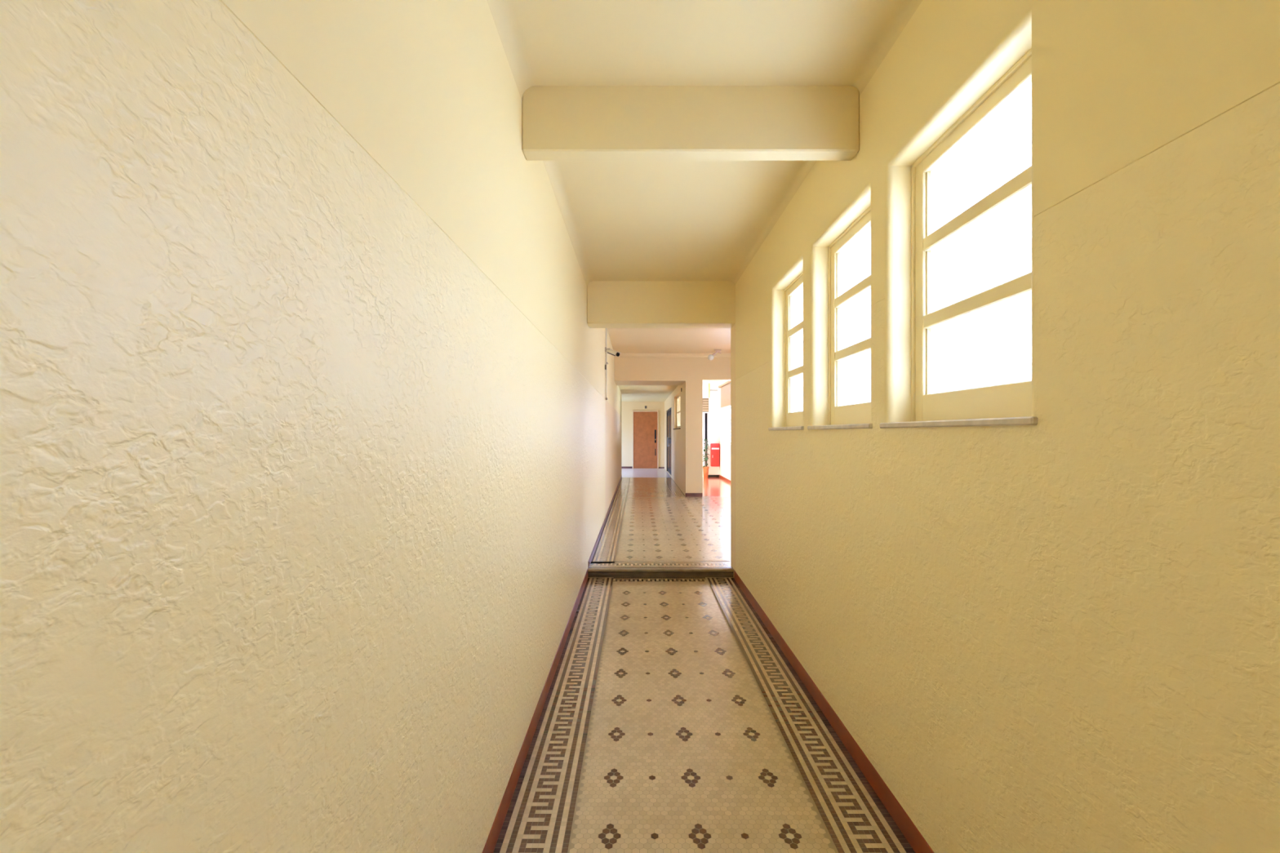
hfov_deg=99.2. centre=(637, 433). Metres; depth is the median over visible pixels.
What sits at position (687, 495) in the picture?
baseboard
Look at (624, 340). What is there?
ceiling
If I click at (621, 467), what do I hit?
baseboard
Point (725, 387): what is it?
roller blind
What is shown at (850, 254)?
window
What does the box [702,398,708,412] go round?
panel
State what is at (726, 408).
window
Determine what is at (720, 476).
baseboard
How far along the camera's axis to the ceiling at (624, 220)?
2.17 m
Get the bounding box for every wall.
[0,0,621,852]
[614,357,730,496]
[621,401,664,466]
[664,382,684,495]
[702,380,719,477]
[719,380,730,479]
[730,324,735,577]
[735,0,1279,852]
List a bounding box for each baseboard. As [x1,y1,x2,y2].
[482,568,587,852]
[587,475,622,568]
[621,466,664,468]
[685,493,702,497]
[707,475,719,477]
[719,475,730,483]
[733,569,933,852]
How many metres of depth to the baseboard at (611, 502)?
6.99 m
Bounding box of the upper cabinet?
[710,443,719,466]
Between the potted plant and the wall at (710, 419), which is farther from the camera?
the wall at (710, 419)
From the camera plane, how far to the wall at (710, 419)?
16.00 m
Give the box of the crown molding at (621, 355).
[614,353,730,357]
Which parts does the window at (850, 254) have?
sill, frame, pane, pane, pane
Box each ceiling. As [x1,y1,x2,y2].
[486,0,922,285]
[607,328,730,353]
[617,385,678,401]
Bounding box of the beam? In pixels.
[521,85,859,160]
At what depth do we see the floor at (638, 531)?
7.60 m
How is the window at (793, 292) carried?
in the wall at (1060, 633)
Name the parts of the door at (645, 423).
lock plate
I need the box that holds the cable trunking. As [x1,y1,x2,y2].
[604,328,607,399]
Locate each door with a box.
[632,410,658,468]
[666,408,671,475]
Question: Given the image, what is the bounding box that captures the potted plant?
[702,438,710,478]
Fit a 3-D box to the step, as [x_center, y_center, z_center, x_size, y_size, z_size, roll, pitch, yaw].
[0.218,1.339,5.207,1.393,0.082,0.055,0,0,0]
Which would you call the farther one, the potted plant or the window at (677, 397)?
the potted plant
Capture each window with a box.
[676,395,679,427]
[724,406,730,444]
[768,271,804,430]
[807,205,872,429]
[880,48,1038,428]
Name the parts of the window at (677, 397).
pane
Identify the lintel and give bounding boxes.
[586,280,735,328]
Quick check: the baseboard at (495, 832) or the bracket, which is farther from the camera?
the bracket
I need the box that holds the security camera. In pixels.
[604,346,621,356]
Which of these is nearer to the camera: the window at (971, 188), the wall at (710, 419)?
the window at (971, 188)
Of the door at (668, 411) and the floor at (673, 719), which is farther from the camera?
the door at (668, 411)
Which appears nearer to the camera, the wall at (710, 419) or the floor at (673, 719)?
the floor at (673, 719)
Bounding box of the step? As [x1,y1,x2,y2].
[587,568,733,577]
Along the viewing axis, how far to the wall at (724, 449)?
15.55 m
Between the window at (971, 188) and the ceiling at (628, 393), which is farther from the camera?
the ceiling at (628, 393)
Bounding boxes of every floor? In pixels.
[493,577,915,852]
[589,468,732,568]
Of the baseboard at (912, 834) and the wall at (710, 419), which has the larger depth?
the wall at (710, 419)
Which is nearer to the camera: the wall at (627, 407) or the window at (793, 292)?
the window at (793, 292)
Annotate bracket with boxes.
[708,382,717,397]
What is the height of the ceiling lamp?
0.203 m
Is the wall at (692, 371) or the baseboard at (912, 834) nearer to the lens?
the baseboard at (912, 834)
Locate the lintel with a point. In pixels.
(610, 304)
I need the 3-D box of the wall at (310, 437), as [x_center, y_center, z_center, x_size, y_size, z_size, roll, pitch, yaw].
[-0.603,-0.070,6.400,0.250,3.200,19.200,0,0,0]
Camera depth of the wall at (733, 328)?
5.21 m
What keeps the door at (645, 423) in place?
in the wall at (627, 407)
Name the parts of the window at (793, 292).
sill, frame, pane, pane, pane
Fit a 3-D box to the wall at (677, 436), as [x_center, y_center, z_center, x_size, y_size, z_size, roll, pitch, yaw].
[1.077,0.080,15.650,0.200,2.900,8.700,0,0,0]
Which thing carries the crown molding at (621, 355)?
attached to the wall at (692, 371)
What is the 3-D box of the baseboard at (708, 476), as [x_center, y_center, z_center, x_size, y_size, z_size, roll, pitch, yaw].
[2.224,1.265,15.993,0.328,0.070,0.014,0,0,0]
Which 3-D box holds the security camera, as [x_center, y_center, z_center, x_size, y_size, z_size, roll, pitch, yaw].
[-0.369,-1.181,7.915,0.257,0.150,0.088,0,0,23]
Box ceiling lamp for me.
[707,349,720,360]
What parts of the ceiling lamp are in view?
globe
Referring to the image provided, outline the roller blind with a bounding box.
[718,380,730,408]
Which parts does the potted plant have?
pot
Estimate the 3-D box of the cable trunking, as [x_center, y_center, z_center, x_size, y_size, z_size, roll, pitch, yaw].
[-0.462,-1.055,8.020,0.032,1.130,0.070,0,0,0]
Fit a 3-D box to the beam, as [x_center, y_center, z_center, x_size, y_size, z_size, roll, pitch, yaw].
[0.218,-1.302,2.284,1.393,0.277,0.088,0,0,0]
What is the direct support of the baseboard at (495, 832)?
attached to the wall at (310, 437)

